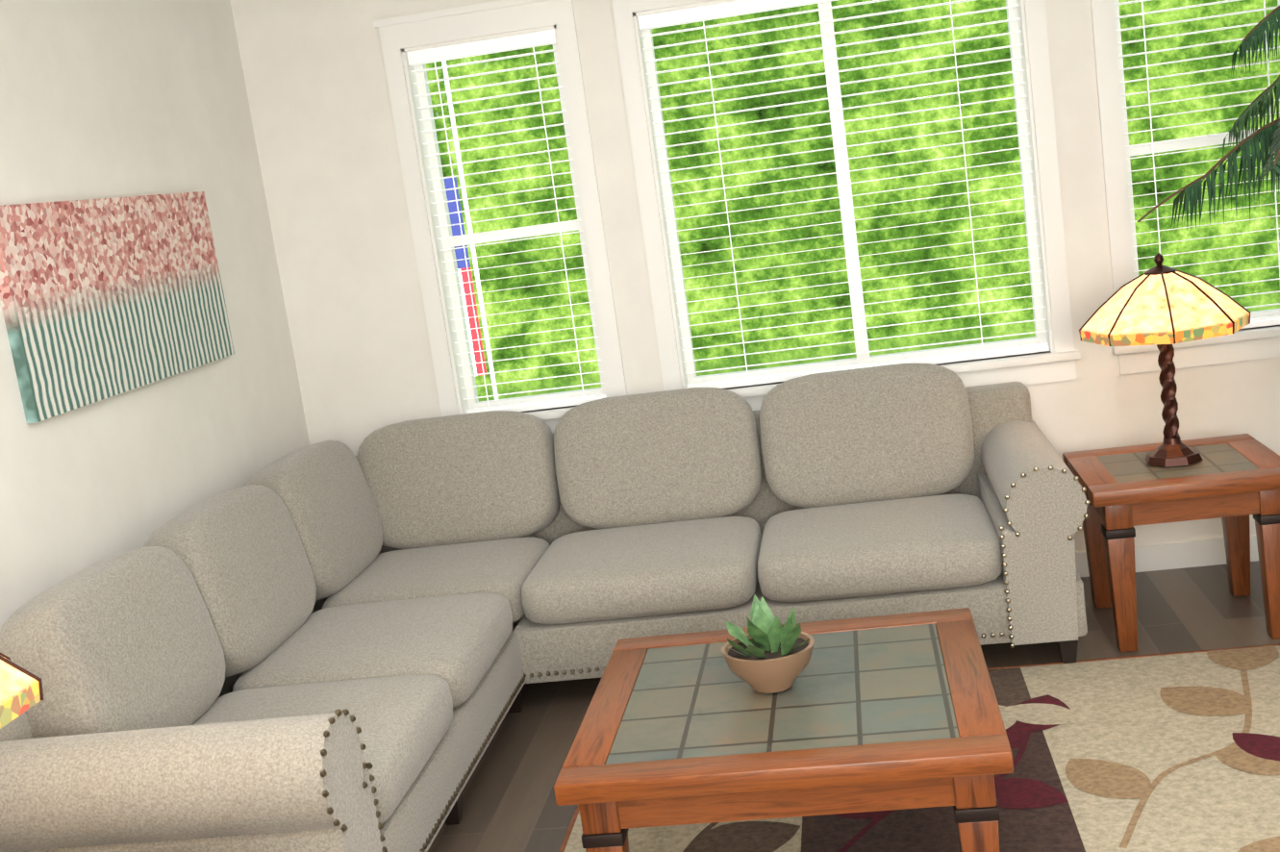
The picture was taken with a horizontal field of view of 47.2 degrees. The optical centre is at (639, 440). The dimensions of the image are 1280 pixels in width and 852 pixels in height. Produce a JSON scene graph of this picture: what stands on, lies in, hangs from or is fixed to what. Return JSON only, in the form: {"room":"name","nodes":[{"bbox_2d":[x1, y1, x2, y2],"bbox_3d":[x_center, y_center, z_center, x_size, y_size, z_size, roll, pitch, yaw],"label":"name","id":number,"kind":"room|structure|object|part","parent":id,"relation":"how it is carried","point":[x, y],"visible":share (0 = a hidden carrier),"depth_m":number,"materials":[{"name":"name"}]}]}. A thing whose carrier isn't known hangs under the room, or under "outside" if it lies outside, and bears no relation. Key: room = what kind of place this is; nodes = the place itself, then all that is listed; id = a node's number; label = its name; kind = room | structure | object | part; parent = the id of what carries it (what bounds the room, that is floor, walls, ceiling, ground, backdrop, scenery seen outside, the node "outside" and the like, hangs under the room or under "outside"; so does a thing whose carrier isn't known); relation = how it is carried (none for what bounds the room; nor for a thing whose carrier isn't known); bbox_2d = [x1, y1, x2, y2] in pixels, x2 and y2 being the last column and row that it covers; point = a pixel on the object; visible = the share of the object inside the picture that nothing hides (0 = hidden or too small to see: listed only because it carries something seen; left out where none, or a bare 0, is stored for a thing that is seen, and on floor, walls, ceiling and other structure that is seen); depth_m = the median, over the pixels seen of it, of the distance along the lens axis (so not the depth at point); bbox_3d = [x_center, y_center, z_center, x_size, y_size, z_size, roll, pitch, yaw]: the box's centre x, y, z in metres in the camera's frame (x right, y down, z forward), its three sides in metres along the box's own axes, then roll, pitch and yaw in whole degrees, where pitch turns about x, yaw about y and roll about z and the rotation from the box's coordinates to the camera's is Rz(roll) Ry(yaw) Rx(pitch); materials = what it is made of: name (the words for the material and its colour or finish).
{"room":"living room","nodes":[
{"label":"living room","id":0,"kind":"room"},
{"bbox_2d":[0,0,309,630],"bbox_3d":[-1.836,-0.043,3.742,0.290,2.740,4.400,-6,10,9],"label":"wall","id":1,"kind":"structure","parent":0,"point":[109,98],"depth_m":4.67,"materials":[{"name":"paint"}]},
{"bbox_2d":[0,191,234,423],"bbox_3d":[-1.592,-0.459,4.547,0.034,0.580,1.330,-6,10,9],"label":"canvas art","id":2,"kind":"object","parent":1,"relation":"attached to","point":[102,298],"visible":1,"depth_m":4.38},
{"bbox_2d":[229,0,1279,552],"bbox_3d":[0.771,-0.743,5.601,5.000,2.740,0.160,-6,10,9],"label":"wall","id":3,"kind":"structure","parent":0,"point":[314,75],"depth_m":5.65,"materials":[{"name":"paint"}]},
{"bbox_2d":[373,0,627,433],"bbox_3d":[-0.507,-0.832,5.727,0.790,1.675,0.210,-6,10,9],"label":"window","id":4,"kind":"structure","parent":3,"relation":"in","point":[402,37],"depth_m":5.67,"materials":[{"name":"white wood"}]},
{"bbox_2d":[406,28,606,413],"label":"window blinds","id":5,"kind":"object","parent":3,"relation":"attached to","point":[542,37],"depth_m":5.67,"materials":[{"name":"white plastic"}]},
{"bbox_2d":[637,0,1049,388],"label":"window blinds","id":6,"kind":"object","parent":3,"relation":"attached to","point":[703,13],"depth_m":5.50,"materials":[{"name":"white plastic"}]},
{"bbox_2d":[611,0,1080,411],"bbox_3d":[0.770,-0.973,5.530,1.590,1.675,0.210,-6,10,9],"label":"window","id":7,"kind":"structure","parent":3,"relation":"in","point":[1057,365],"depth_m":5.51,"materials":[{"name":"white wood"}]},
{"bbox_2d":[1075,534,1258,577],"bbox_3d":[1.002,0.554,5.740,4.550,0.100,0.015,-6,10,9],"label":"baseboard","id":8,"kind":"structure","parent":3,"relation":"attached to","point":[1180,555],"depth_m":5.56,"materials":[{"name":"white"}]},
{"bbox_2d":[1090,0,1279,375],"bbox_3d":[2.077,-1.118,5.328,0.830,1.675,0.210,-6,10,9],"label":"window","id":9,"kind":"structure","parent":3,"relation":"in","point":[1264,342],"depth_m":5.37,"materials":[{"name":"white wood"}]},
{"bbox_2d":[1114,0,1279,287],"label":"window blinds","id":10,"kind":"object","parent":3,"relation":"attached to","point":[1136,1],"depth_m":5.31,"materials":[{"name":"white plastic"}]},
{"bbox_2d":[426,560,1279,851],"bbox_3d":[-0.870,1.644,1.741,8.450,0.100,9.100,-6,10,9],"label":"floor","id":11,"kind":"structure","parent":0,"point":[510,803],"depth_m":4.84,"materials":[{"name":"brown wood"}]},
{"bbox_2d":[0,363,1090,851],"bbox_3d":[-0.037,0.510,4.393,2.848,0.942,2.786,-6,10,9],"label":"sectional sofa","id":12,"kind":"object","parent":11,"relation":"on","point":[329,646],"visible":0.94,"depth_m":4.71,"materials":[{"name":"grey fabric"}]},
{"bbox_2d":[559,643,1279,851],"bbox_3d":[0.761,1.108,3.125,2.150,0.013,3.480,-6,10,9],"label":"rug","id":13,"kind":"object","parent":11,"relation":"on","point":[1173,752],"visible":0.5,"depth_m":3.91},
{"bbox_2d":[553,607,1013,851],"bbox_3d":[0.386,0.827,3.632,0.980,0.456,0.980,-6,10,9],"label":"coffee table","id":14,"kind":"object","parent":13,"relation":"on","point":[885,713],"visible":1,"depth_m":3.30,"materials":[{"name":"brown wood"}]},
{"bbox_2d":[715,594,814,693],"bbox_3d":[0.301,0.504,3.572,0.247,0.214,0.264,-6,10,9],"label":"succulent bowl","id":15,"kind":"object","parent":14,"relation":"on","point":[767,653],"visible":1,"depth_m":3.53,"materials":[{"name":"brown ceramic"}]},
{"bbox_2d":[1062,433,1279,652],"bbox_3d":[1.831,0.344,4.964,0.640,0.559,0.630,-6,10,9],"label":"side table","id":16,"kind":"object","parent":11,"relation":"on","point":[1233,482],"visible":0.98,"depth_m":4.74,"materials":[{"name":"brown wood"}]},
{"bbox_2d":[1079,252,1250,467],"bbox_3d":[1.748,-0.274,4.867,0.538,0.700,0.538,-6,10,9],"label":"lamp","id":17,"kind":"object","parent":16,"relation":"on","point":[1163,307],"visible":1,"depth_m":4.72,"materials":[{"name":"beige glass"}]},
{"bbox_3d":[1.722,-0.456,4.834,0.538,0.204,0.538,-6,10,9],"label":"lamp shade","id":18,"kind":"part","parent":17,"relation":"part of","materials":[{"name":"beige glass"}]},
{"bbox_3d":[-1.075,1.179,2.590,0.670,0.559,0.620,-6,10,9],"label":"side table","id":19,"kind":"object","parent":11,"relation":"on","visible":0},
{"bbox_2d":[0,652,43,728],"bbox_3d":[-1.274,0.579,2.486,0.500,0.700,0.500,-6,10,9],"label":"lamp","id":20,"kind":"object","parent":19,"relation":"on","point":[21,691],"visible":1,"depth_m":2.48,"materials":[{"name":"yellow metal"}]},
{"label":"outside","id":21,"kind":"structure","parent":0,"visible":0},
{"bbox_2d":[425,0,1279,401],"bbox_3d":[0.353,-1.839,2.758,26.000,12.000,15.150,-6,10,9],"label":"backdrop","id":22,"kind":"structure","parent":21,"point":[696,269],"depth_m":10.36,"materials":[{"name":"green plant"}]},
{"bbox_3d":[2.598,0.363,4.779,0.425,0.380,0.425,-6,10,9],"label":"plant stand","id":23,"kind":"object","parent":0,"visible":0},
{"bbox_2d":[1137,4,1279,228],"bbox_3d":[2.225,-0.760,4.412,1.387,2.040,1.262,-6,10,9],"label":"potted palm","id":24,"kind":"object","parent":23,"relation":"on","point":[1267,138],"visible":1,"depth_m":4.51,"materials":[{"name":"green plant"}]},
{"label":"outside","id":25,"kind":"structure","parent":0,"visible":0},
{"bbox_2d":[441,60,498,400],"bbox_3d":[-1.072,-1.042,7.349,0.472,1.900,0.024,-6,10,9],"label":"flag","id":26,"kind":"object","parent":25,"point":[464,278],"visible":0.15,"depth_m":7.36,"materials":[{"name":"red fabric"}]}
]}

